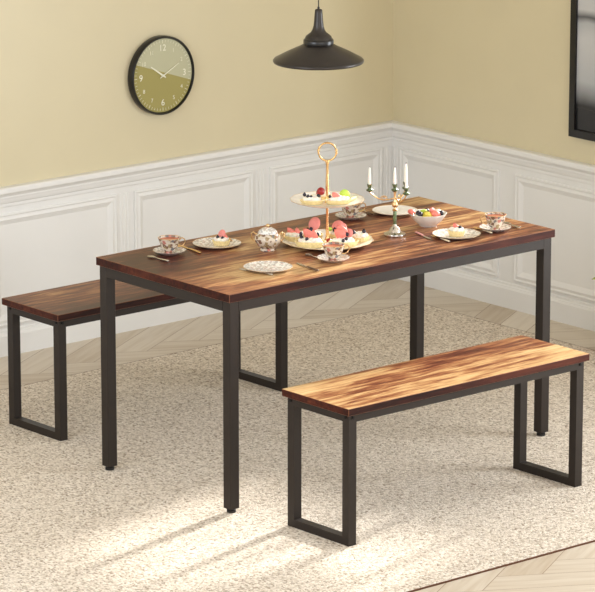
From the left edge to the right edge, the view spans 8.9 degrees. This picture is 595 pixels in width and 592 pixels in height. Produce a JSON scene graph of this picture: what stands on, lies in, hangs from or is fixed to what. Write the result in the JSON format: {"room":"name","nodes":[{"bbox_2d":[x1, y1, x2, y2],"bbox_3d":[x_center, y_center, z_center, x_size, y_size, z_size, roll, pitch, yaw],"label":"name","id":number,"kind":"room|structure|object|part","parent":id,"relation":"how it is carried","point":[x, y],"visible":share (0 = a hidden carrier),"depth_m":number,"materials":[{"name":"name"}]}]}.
{"room":"dining room","nodes":[
{"label":"dining room","id":0,"kind":"room"},
{"bbox_2d":[0,0,392,186],"bbox_3d":[-1.577,-0.961,14.109,5.300,2.606,0.100,-12,18,-39],"label":"wall","id":1,"kind":"structure","parent":0,"point":[67,106],"depth_m":15.04,"materials":[{"name":"beige paint"}]},
{"bbox_2d":[0,194,117,326],"bbox_3d":[-0.933,-0.136,14.801,0.604,0.440,0.010,-12,18,-39],"label":"trim","id":2,"kind":"structure","parent":1,"relation":"attached to","point":[109,201],"depth_m":14.80,"materials":[{"name":"white paint"}]},
{"bbox_2d":[0,302,222,356],"bbox_3d":[-1.577,0.272,14.333,5.200,0.104,0.018,-12,18,-39],"label":"baseboard","id":3,"kind":"structure","parent":1,"relation":"attached to","point":[35,336],"depth_m":14.98,"materials":[{"name":"white paint"}]},
{"bbox_2d":[120,192,129,251],"bbox_3d":[-0.672,-0.190,15.022,0.045,0.436,0.003,-12,18,-39],"label":"trim","id":4,"kind":"structure","parent":1,"relation":"attached to","point":[121,194],"depth_m":14.99,"materials":[{"name":"white paint"}]},
{"bbox_2d":[128,35,194,114],"bbox_3d":[-0.531,-0.861,14.963,0.311,0.311,0.035,-12,18,-39],"label":"wall clock","id":5,"kind":"object","parent":1,"relation":"attached to","point":[161,71],"visible":1,"depth_m":14.95,"materials":[{"name":"black metal"}]},
{"bbox_2d":[134,170,253,249],"bbox_3d":[-0.407,-0.243,15.238,0.604,0.440,0.010,-12,18,-39],"label":"trim","id":6,"kind":"structure","parent":1,"relation":"attached to","point":[247,177],"depth_m":15.19,"materials":[{"name":"white paint"}]},
{"bbox_2d":[0,140,391,329],"bbox_3d":[-1.581,0.040,14.281,5.200,0.578,0.004,-12,18,-39],"label":"wainscoting","id":7,"kind":"structure","parent":1,"relation":"attached to","point":[51,252],"depth_m":15.06,"materials":[{"name":"white paint"}]},
{"bbox_2d":[0,120,392,208],"bbox_3d":[-1.571,-0.278,14.191,5.200,0.082,0.036,-12,18,-39],"label":"trim","id":8,"kind":"structure","parent":1,"relation":"attached to","point":[216,160],"depth_m":15.14,"materials":[{"name":"white paint"}]},
{"bbox_2d":[256,168,264,226],"bbox_3d":[-0.146,-0.298,15.459,0.045,0.436,0.003,-12,18,-39],"label":"trim","id":9,"kind":"structure","parent":1,"relation":"attached to","point":[257,171],"depth_m":15.43,"materials":[{"name":"white paint"}]},
{"bbox_2d":[269,147,382,223],"bbox_3d":[0.119,-0.351,15.674,0.604,0.440,0.010,-12,18,-39],"label":"trim","id":10,"kind":"structure","parent":1,"relation":"attached to","point":[375,154],"depth_m":15.61,"materials":[{"name":"white paint"}]},
{"bbox_2d":[383,146,390,202],"bbox_3d":[0.372,-0.404,15.889,0.045,0.436,0.003,-12,18,-39],"label":"trim","id":11,"kind":"structure","parent":1,"relation":"attached to","point":[389,146],"depth_m":15.86,"materials":[{"name":"white paint"}]},
{"bbox_2d":[0,279,594,591],"bbox_3d":[0.015,1.129,11.283,7.100,0.100,7.100,-12,18,-39],"label":"floor","id":12,"kind":"structure","parent":0,"point":[573,569],"depth_m":14.97,"materials":[{"name":"brown wood"}]},
{"bbox_2d":[0,303,594,591],"bbox_3d":[-0.192,0.596,13.222,4.128,0.006,2.749,-12,18,-39],"label":"area rug","id":13,"kind":"object","parent":12,"relation":"on","point":[441,498],"visible":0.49,"depth_m":13.04,"materials":[{"name":"beige fabric"}]},
{"bbox_2d":[2,279,287,440],"bbox_3d":[-0.535,0.178,13.937,1.080,0.463,0.331,-12,18,-39],"label":"bench","id":14,"kind":"object","parent":13,"relation":"on","point":[60,308],"visible":0.52,"depth_m":13.67,"materials":[{"name":"brown wood"}]},
{"bbox_3d":[-0.923,0.269,13.618,0.032,0.440,0.304,-12,18,-39],"label":"leg frame","id":15,"kind":"part","parent":14,"relation":"part of","materials":[{"name":"brown metal"}]},
{"bbox_3d":[-0.535,-0.035,13.885,1.080,0.024,0.331,-12,18,-39],"label":"seat","id":16,"kind":"part","parent":14,"relation":"part of","materials":[{"name":"brown wood"}]},
{"bbox_3d":[-0.535,-0.010,13.891,0.989,0.028,0.304,-12,18,-39],"label":"rail","id":17,"kind":"part","parent":14,"relation":"part of","materials":[{"name":"brown metal"}]},
{"bbox_3d":[-0.147,0.110,14.263,0.032,0.440,0.304,-12,18,-39],"label":"leg frame","id":18,"kind":"part","parent":14,"relation":"part of","materials":[{"name":"brown metal"}]},
{"bbox_2d":[96,196,554,512],"bbox_3d":[0.109,0.181,13.326,1.480,0.750,0.711,-12,18,-39],"label":"dining table","id":19,"kind":"object","parent":13,"relation":"on","point":[212,278],"visible":0.76,"depth_m":13.07,"materials":[{"name":"brown wood"}]},
{"bbox_3d":[-0.646,0.239,13.120,0.038,0.708,0.038,-12,18,-39],"label":"leg","id":20,"kind":"part","parent":19,"relation":"part of","materials":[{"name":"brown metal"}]},
{"bbox_2d":[148,255,169,261],"bbox_3d":[-0.471,-0.128,12.995,0.021,0.006,0.107,-13,19,-43],"label":"spoon","id":21,"kind":"object","parent":19,"relation":"on","point":[150,256],"visible":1,"depth_m":13.00,"materials":[{"name":"silver metal"}]},
{"bbox_2d":[153,247,185,255],"bbox_3d":[-0.436,-0.150,13.075,0.113,0.014,0.113,-1,14,-6],"label":"saucer","id":22,"kind":"object","parent":19,"relation":"on","point":[159,250],"visible":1,"depth_m":13.08,"materials":[{"name":"ceramic"}]},
{"bbox_2d":[158,235,185,253],"bbox_3d":[-0.436,-0.174,13.070,0.079,0.054,0.081,11,18,39],"label":"teacup","id":23,"kind":"object","parent":22,"relation":"on","point":[169,243],"visible":1,"depth_m":13.05,"materials":[{"name":"ceramic"}]},
{"bbox_2d":[178,244,201,253],"bbox_3d":[-0.371,-0.164,13.142,0.013,0.007,0.167,-8,16,-30],"label":"knife","id":24,"kind":"object","parent":19,"relation":"on","point":[178,244],"visible":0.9,"depth_m":13.12,"materials":[{"name":"gold metal"}]},
{"bbox_2d":[192,237,240,248],"bbox_3d":[-0.277,-0.178,13.193,0.168,0.012,0.168,-12,18,-39],"label":"plate","id":25,"kind":"object","parent":19,"relation":"on","point":[207,242],"visible":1,"depth_m":13.19,"materials":[{"name":"ceramic"}]},
{"bbox_2d":[212,230,229,245],"bbox_3d":[-0.262,-0.200,13.179,0.064,0.053,0.055,0,14,0],"label":"tart","id":26,"kind":"object","parent":25,"relation":"on","point":[221,239],"visible":1,"depth_m":13.16,"materials":[{"name":"beige food"}]},
{"bbox_3d":[-0.219,0.358,12.636,0.038,0.708,0.038,-12,18,-39],"label":"leg","id":27,"kind":"part","parent":19,"relation":"part of","materials":[{"name":"brown metal"}]},
{"bbox_2d":[240,268,273,274],"bbox_3d":[-0.136,-0.082,12.809,0.144,0.007,0.016,11,18,38],"label":"fork","id":28,"kind":"object","parent":19,"relation":"on","point":[240,268],"visible":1,"depth_m":12.80,"materials":[{"name":"silver metal"}]},
{"bbox_2d":[251,224,284,251],"bbox_3d":[-0.102,-0.202,13.119,0.090,0.093,0.090,13,19,41],"label":"sugar pot","id":29,"kind":"object","parent":19,"relation":"on","point":[267,238],"visible":1,"depth_m":13.09,"materials":[{"name":"ceramic"}]},
{"bbox_3d":[-0.102,-0.226,13.113,0.067,0.020,0.067,1,14,2],"label":"lid","id":30,"kind":"part","parent":29,"relation":"part of","materials":[{"name":"ceramic"}]},
{"bbox_2d":[243,260,292,272],"bbox_3d":[-0.099,-0.094,12.852,0.166,0.012,0.166,-12,18,-39],"label":"plate","id":31,"kind":"object","parent":19,"relation":"on","point":[265,266],"visible":1,"depth_m":12.87,"materials":[{"name":"ceramic"}]},
{"bbox_2d":[296,262,318,270],"bbox_3d":[0.032,-0.100,12.883,0.013,0.007,0.148,-8,16,-29],"label":"knife","id":32,"kind":"object","parent":19,"relation":"on","point":[315,269],"visible":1,"depth_m":12.87,"materials":[{"name":"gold metal"}]},
{"bbox_2d":[281,142,373,249],"bbox_3d":[0.102,-0.352,13.169,0.321,0.360,0.321,-12,18,-39],"label":"cake stand","id":33,"kind":"object","parent":19,"relation":"on","point":[296,198],"visible":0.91,"depth_m":13.16,"materials":[{"name":"white ceramic"}]},
{"bbox_2d":[285,227,303,241],"bbox_3d":[-0.010,-0.213,13.222,0.083,0.050,0.062,7,16,27],"label":"tart","id":34,"kind":"object","parent":33,"relation":"on","point":[292,235],"visible":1,"depth_m":13.21,"materials":[{"name":"beige food"}]},
{"bbox_2d":[294,228,326,247],"bbox_3d":[0.044,-0.199,13.139,0.114,0.063,0.066,2,14,6],"label":"tart","id":35,"kind":"object","parent":33,"relation":"on","point":[310,239],"visible":1,"depth_m":13.13,"materials":[{"name":"beige food"}]},
{"bbox_2d":[300,187,324,204],"bbox_3d":[0.050,-0.343,13.143,0.087,0.057,0.053,0,14,0],"label":"tart","id":36,"kind":"object","parent":33,"relation":"on","point":[309,199],"visible":1,"depth_m":13.13,"materials":[{"name":"beige food"}]},
{"bbox_2d":[303,217,322,238],"bbox_3d":[0.054,-0.232,13.240,0.070,0.079,0.062,0,14,0],"label":"tart","id":37,"kind":"object","parent":33,"relation":"on","point":[314,223],"visible":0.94,"depth_m":13.23,"materials":[{"name":"food"}]},
{"bbox_2d":[312,192,331,199],"bbox_3d":[0.082,-0.347,13.222,0.083,0.027,0.049,-1,14,-6],"label":"tart","id":38,"kind":"object","parent":33,"relation":"on","point":[323,196],"visible":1,"depth_m":13.20,"materials":[{"name":"beige food"}]},
{"bbox_2d":[290,191,364,207],"bbox_3d":[0.102,-0.326,13.176,0.258,0.015,0.258,-12,18,-39],"label":"tray","id":39,"kind":"object","parent":33,"relation":"on","point":[296,198],"depth_m":13.17,"materials":[{"name":"white ceramic"}]},
{"bbox_3d":[0.102,-0.494,13.134,0.071,0.069,0.010,0,14,0],"label":"ring handle","id":40,"kind":"part","parent":33,"relation":"part of","materials":[{"name":"gold metal"}]},
{"bbox_2d":[281,229,373,249],"bbox_3d":[0.102,-0.188,13.210,0.321,0.015,0.321,-12,18,-39],"label":"tray","id":41,"kind":"object","parent":33,"relation":"on","point":[325,232],"depth_m":13.18,"materials":[{"name":"white ceramic"}]},
{"bbox_2d":[329,220,346,239],"bbox_3d":[0.140,-0.229,13.257,0.079,0.063,0.062,-4,15,-17],"label":"tart","id":42,"kind":"object","parent":33,"relation":"on","point":[338,222],"visible":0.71,"depth_m":13.25,"materials":[{"name":"pink food"}]},
{"bbox_2d":[325,192,351,204],"bbox_3d":[0.140,-0.337,13.150,0.099,0.042,0.057,-3,14,-12],"label":"tart","id":43,"kind":"object","parent":33,"relation":"on","point":[335,199],"visible":1,"depth_m":13.14,"materials":[{"name":"beige food"}]},
{"bbox_2d":[329,225,358,247],"bbox_3d":[0.158,-0.206,13.137,0.108,0.076,0.066,-2,14,-9],"label":"tart","id":44,"kind":"object","parent":33,"relation":"on","point":[343,235],"visible":0.93,"depth_m":13.13,"materials":[{"name":"food"}]},
{"bbox_2d":[340,189,349,196],"bbox_3d":[0.162,-0.349,13.206,0.035,0.035,0.024,-1,14,-6],"label":"macaron","id":45,"kind":"object","parent":33,"relation":"on","point":[344,192],"visible":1,"depth_m":13.19,"materials":[{"name":"green food"}]},
{"bbox_2d":[352,229,369,242],"bbox_3d":[0.214,-0.209,13.213,0.072,0.047,0.070,0,14,0],"label":"tart","id":46,"kind":"object","parent":33,"relation":"on","point":[362,236],"visible":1,"depth_m":13.19,"materials":[{"name":"beige food"}]},
{"bbox_2d":[317,254,349,262],"bbox_3d":[0.121,-0.125,12.971,0.113,0.014,0.113,-1,14,-6],"label":"saucer","id":47,"kind":"object","parent":19,"relation":"on","point":[323,257],"visible":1,"depth_m":12.98,"materials":[{"name":"ceramic"}]},
{"bbox_2d":[322,242,349,260],"bbox_3d":[0.122,-0.148,12.966,0.079,0.054,0.081,11,18,39],"label":"teacup","id":48,"kind":"object","parent":47,"relation":"on","point":[333,251],"visible":1,"depth_m":12.95,"materials":[{"name":"ceramic"}]},
{"bbox_2d":[335,212,366,219],"bbox_3d":[0.189,-0.281,13.605,0.113,0.014,0.113,-3,14,-12],"label":"saucer","id":49,"kind":"object","parent":19,"relation":"on","point":[342,215],"visible":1,"depth_m":13.61,"materials":[{"name":"ceramic"}]},
{"bbox_2d":[342,202,365,217],"bbox_3d":[0.190,-0.304,13.599,0.081,0.054,0.079,8,16,31],"label":"teacup","id":50,"kind":"object","parent":49,"relation":"on","point":[352,211],"visible":0.69,"depth_m":13.58,"materials":[{"name":"ceramic"}]},
{"bbox_2d":[366,182,409,237],"bbox_3d":[0.313,-0.299,13.321,0.151,0.185,0.155,0,14,0],"label":"candelabra","id":51,"kind":"object","parent":19,"relation":"on","point":[394,231],"visible":0.97,"depth_m":13.32,"materials":[{"name":"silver metal"}]},
{"bbox_2d":[368,168,370,184],"bbox_3d":[0.250,-0.415,13.304,0.010,0.070,0.010,-12,18,-39],"label":"taper candle","id":52,"kind":"object","parent":51,"relation":"on","point":[369,173],"visible":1,"depth_m":13.30,"materials":[{"name":"white wax"}]},
{"bbox_2d":[366,184,372,191],"bbox_3d":[0.250,-0.375,13.314,0.025,0.027,0.025,0,14,0],"label":"candle cup","id":53,"kind":"object","parent":51,"relation":"on","point":[369,189],"depth_m":13.31,"materials":[{"name":"green glass"}]},
{"bbox_3d":[0.293,-0.347,13.318,0.091,0.033,0.005,1,14,4],"label":"arm","id":54,"kind":"part","parent":51,"relation":"part of","materials":[{"name":"gold metal"}]},
{"bbox_2d":[393,167,395,183],"bbox_3d":[0.337,-0.416,13.298,0.010,0.070,0.010,-12,18,-39],"label":"taper candle","id":55,"kind":"object","parent":51,"relation":"on","point":[394,176],"visible":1,"depth_m":13.29,"materials":[{"name":"white wax"}]},
{"bbox_2d":[391,184,397,191],"bbox_3d":[0.337,-0.375,13.308,0.025,0.027,0.025,0,14,0],"label":"candle cup","id":56,"kind":"object","parent":51,"relation":"on","point":[394,189],"depth_m":13.30,"materials":[{"name":"green glass"}]},
{"bbox_3d":[0.338,-0.328,13.319,0.023,0.070,0.023,0,14,0],"label":"stem","id":57,"kind":"part","parent":51,"relation":"part of","materials":[{"name":"gold metal"}]},
{"bbox_3d":[0.338,-0.272,13.333,0.013,0.050,0.013,0,14,0],"label":"stem","id":58,"kind":"part","parent":51,"relation":"part of","materials":[{"name":"green glass"}]},
{"bbox_3d":[0.357,-0.340,13.280,0.005,0.036,0.082,-7,16,-27],"label":"arm","id":59,"kind":"part","parent":51,"relation":"part of","materials":[{"name":"gold metal"}]},
{"bbox_2d":[405,162,407,187],"bbox_3d":[0.375,-0.414,13.226,0.010,0.096,0.010,-12,18,-39],"label":"taper candle","id":60,"kind":"object","parent":51,"relation":"on","point":[406,170],"visible":1,"depth_m":13.22,"materials":[{"name":"white wax"}]},
{"bbox_2d":[403,187,409,195],"bbox_3d":[0.375,-0.360,13.239,0.025,0.027,0.025,0,14,0],"label":"candle cup","id":61,"kind":"object","parent":51,"relation":"on","point":[406,192],"depth_m":13.23,"materials":[{"name":"green glass"}]},
{"bbox_2d":[372,205,416,215],"bbox_3d":[0.348,-0.302,13.694,0.164,0.012,0.164,-12,18,-39],"label":"plate","id":62,"kind":"object","parent":19,"relation":"on","point":[402,210],"visible":0.86,"depth_m":13.72,"materials":[{"name":"white ceramic"}]},
{"bbox_3d":[0.437,0.017,14.020,0.038,0.708,0.038,-12,18,-39],"label":"leg","id":63,"kind":"part","parent":19,"relation":"part of","materials":[{"name":"brown metal"}]},
{"bbox_2d":[410,209,446,226],"bbox_3d":[0.459,-0.270,13.495,0.136,0.046,0.131,-12,18,-39],"label":"fruit bowl","id":64,"kind":"object","parent":19,"relation":"on","point":[422,221],"visible":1,"depth_m":13.46,"materials":[{"name":"white ceramic"}]},
{"bbox_2d":[408,209,415,214],"bbox_3d":[0.401,-0.295,13.477,0.028,0.021,0.019,-4,14,-17],"label":"strawberry","id":65,"kind":"object","parent":64,"relation":"in","point":[410,211],"visible":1,"depth_m":13.47,"materials":[{"name":"food"}]},
{"bbox_2d":[431,210,440,216],"bbox_3d":[0.485,-0.288,13.479,0.035,0.028,0.028,-12,18,-39],"label":"strawberry","id":66,"kind":"object","parent":64,"relation":"in","point":[434,213],"visible":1,"depth_m":13.47,"materials":[{"name":"food"}]},
{"bbox_3d":[0.461,-0.276,13.497,0.058,0.034,0.062,-12,18,-39],"label":"peach piece","id":67,"kind":"object","parent":64,"relation":"in","visible":0},
{"bbox_2d":[424,211,431,215],"bbox_3d":[0.459,-0.287,13.477,0.028,0.021,0.028,10,17,34],"label":"kiwi slice","id":68,"kind":"object","parent":67,"relation":"on","point":[426,213],"visible":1,"depth_m":13.47,"materials":[{"name":"yellow food"}]},
{"bbox_2d":[432,235,449,241],"bbox_3d":[0.495,-0.200,13.290,0.016,0.007,0.113,-8,16,-28],"label":"fork","id":69,"kind":"object","parent":19,"relation":"on","point":[432,235],"visible":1,"depth_m":13.28,"materials":[{"name":"gold metal"}]},
{"bbox_2d":[432,228,480,239],"bbox_3d":[0.552,-0.213,13.333,0.168,0.012,0.168,-12,18,-39],"label":"plate","id":70,"kind":"object","parent":19,"relation":"on","point":[443,233],"visible":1,"depth_m":13.34,"materials":[{"name":"ceramic"}]},
{"bbox_2d":[448,223,464,236],"bbox_3d":[0.552,-0.231,13.319,0.062,0.046,0.053,0,14,0],"label":"tart","id":71,"kind":"object","parent":70,"relation":"on","point":[457,230],"visible":1,"depth_m":13.30,"materials":[{"name":"beige food"}]},
{"bbox_2d":[479,223,510,231],"bbox_3d":[0.692,-0.236,13.423,0.113,0.014,0.113,-2,14,-9],"label":"saucer","id":72,"kind":"object","parent":19,"relation":"on","point":[503,227],"visible":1,"depth_m":13.43,"materials":[{"name":"ceramic"}]},
{"bbox_2d":[480,212,506,229],"bbox_3d":[0.691,-0.259,13.417,0.079,0.054,0.081,10,17,36],"label":"teacup","id":73,"kind":"object","parent":72,"relation":"on","point":[495,220],"visible":1,"depth_m":13.40,"materials":[{"name":"ceramic"}]},
{"bbox_3d":[0.864,0.137,13.536,0.038,0.708,0.038,-12,18,-39],"label":"leg","id":74,"kind":"part","parent":19,"relation":"part of","materials":[{"name":"brown metal"}]},
{"bbox_2d":[282,335,589,546],"bbox_3d":[0.466,0.472,12.744,1.079,0.463,0.330,-12,18,-39],"label":"bench","id":75,"kind":"object","parent":13,"relation":"on","point":[352,398],"visible":1,"depth_m":12.60,"materials":[{"name":"brown wood"}]},
{"bbox_3d":[0.078,0.563,12.425,0.032,0.440,0.303,-12,18,-39],"label":"leg frame","id":76,"kind":"part","parent":75,"relation":"part of","materials":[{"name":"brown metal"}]},
{"bbox_3d":[0.466,0.259,12.691,1.079,0.024,0.330,-12,18,-39],"label":"seat","id":77,"kind":"part","parent":75,"relation":"part of","materials":[{"name":"brown wood"}]},
{"bbox_3d":[0.466,0.284,12.697,0.987,0.028,0.303,-12,18,-39],"label":"rail","id":78,"kind":"part","parent":75,"relation":"part of","materials":[{"name":"brown metal"}]},
{"bbox_3d":[0.853,0.405,13.068,0.032,0.440,0.303,-12,18,-39],"label":"leg frame","id":79,"kind":"part","parent":75,"relation":"part of","materials":[{"name":"brown metal"}]},
{"bbox_2d":[393,0,594,164],"bbox_3d":[2.121,-0.884,13.796,0.100,2.606,5.200,-12,18,-39],"label":"wall","id":80,"kind":"structure","parent":0,"point":[496,71],"depth_m":15.34,"materials":[{"name":"beige paint"}]},
{"bbox_2d":[393,146,399,200],"bbox_3d":[0.409,-0.403,15.886,0.003,0.436,0.045,-12,18,-39],"label":"trim","id":81,"kind":"structure","parent":80,"relation":"attached to","point":[397,187],"depth_m":15.86,"materials":[{"name":"white paint"}]},
{"bbox_2d":[399,147,499,276],"bbox_3d":[0.615,-0.344,15.648,0.010,0.440,0.592,-12,18,-39],"label":"trim","id":82,"kind":"structure","parent":80,"relation":"attached to","point":[492,269],"depth_m":15.55,"materials":[{"name":"white paint"}]},
{"bbox_2d":[392,140,594,303],"bbox_3d":[1.366,-0.091,14.817,0.004,0.578,3.000,-12,18,-39],"label":"wainscoting","id":83,"kind":"structure","parent":80,"relation":"attached to","point":[572,219],"depth_m":15.30,"materials":[{"name":"white paint"}]},
{"bbox_2d":[392,120,594,185],"bbox_3d":[1.354,-0.410,14.728,0.036,0.082,3.000,-12,18,-39],"label":"trim","id":84,"kind":"structure","parent":80,"relation":"attached to","point":[541,163],"depth_m":15.36,"materials":[{"name":"white paint"}]},
{"bbox_2d":[399,268,594,331],"bbox_3d":[1.361,0.140,14.869,0.018,0.104,3.000,-12,18,-39],"label":"baseboard","id":85,"kind":"structure","parent":80,"relation":"attached to","point":[565,310],"depth_m":15.45,"materials":[{"name":"white paint"}]},
{"bbox_2d":[513,174,594,301],"bbox_3d":[1.061,-0.220,15.142,0.010,0.440,0.592,-12,18,-39],"label":"trim","id":86,"kind":"structure","parent":80,"relation":"attached to","point":[521,181],"depth_m":15.22,"materials":[{"name":"white paint"}]},
{"bbox_2d":[568,0,594,141],"bbox_3d":[1.129,-0.931,14.877,0.025,0.660,0.185,-12,18,-39],"label":"framed picture","id":87,"kind":"object","parent":80,"relation":"attached to","point":[582,15],"visible":1,"depth_m":14.91,"materials":[{"name":"black wood"}]},
{"bbox_2d":[576,0,594,132],"bbox_3d":[1.132,-0.932,14.879,0.012,0.600,0.125,-12,18,-39],"label":"print","id":88,"kind":"object","parent":87,"relation":"attached to","point":[585,9],"depth_m":14.90},
{"bbox_3d":[0.113,-1.802,11.867,5.300,0.100,5.300,-12,18,-39],"label":"ceiling","id":89,"kind":"structure","parent":0,"visible":0},
{"bbox_2d":[273,0,363,69],"bbox_3d":[0.071,-1.369,12.812,0.307,1.194,0.307,-12,18,-39],"label":"pendant lamp","id":90,"kind":"object","parent":89,"relation":"hanging from","point":[318,50],"visible":1,"depth_m":12.88,"materials":[{"name":"black metal"}]},
{"bbox_3d":[0.071,-0.819,12.948,0.307,0.063,0.307,-12,18,-39],"label":"lamp shade","id":91,"kind":"part","parent":90,"relation":"part of","materials":[{"name":"black metal"}]}
]}

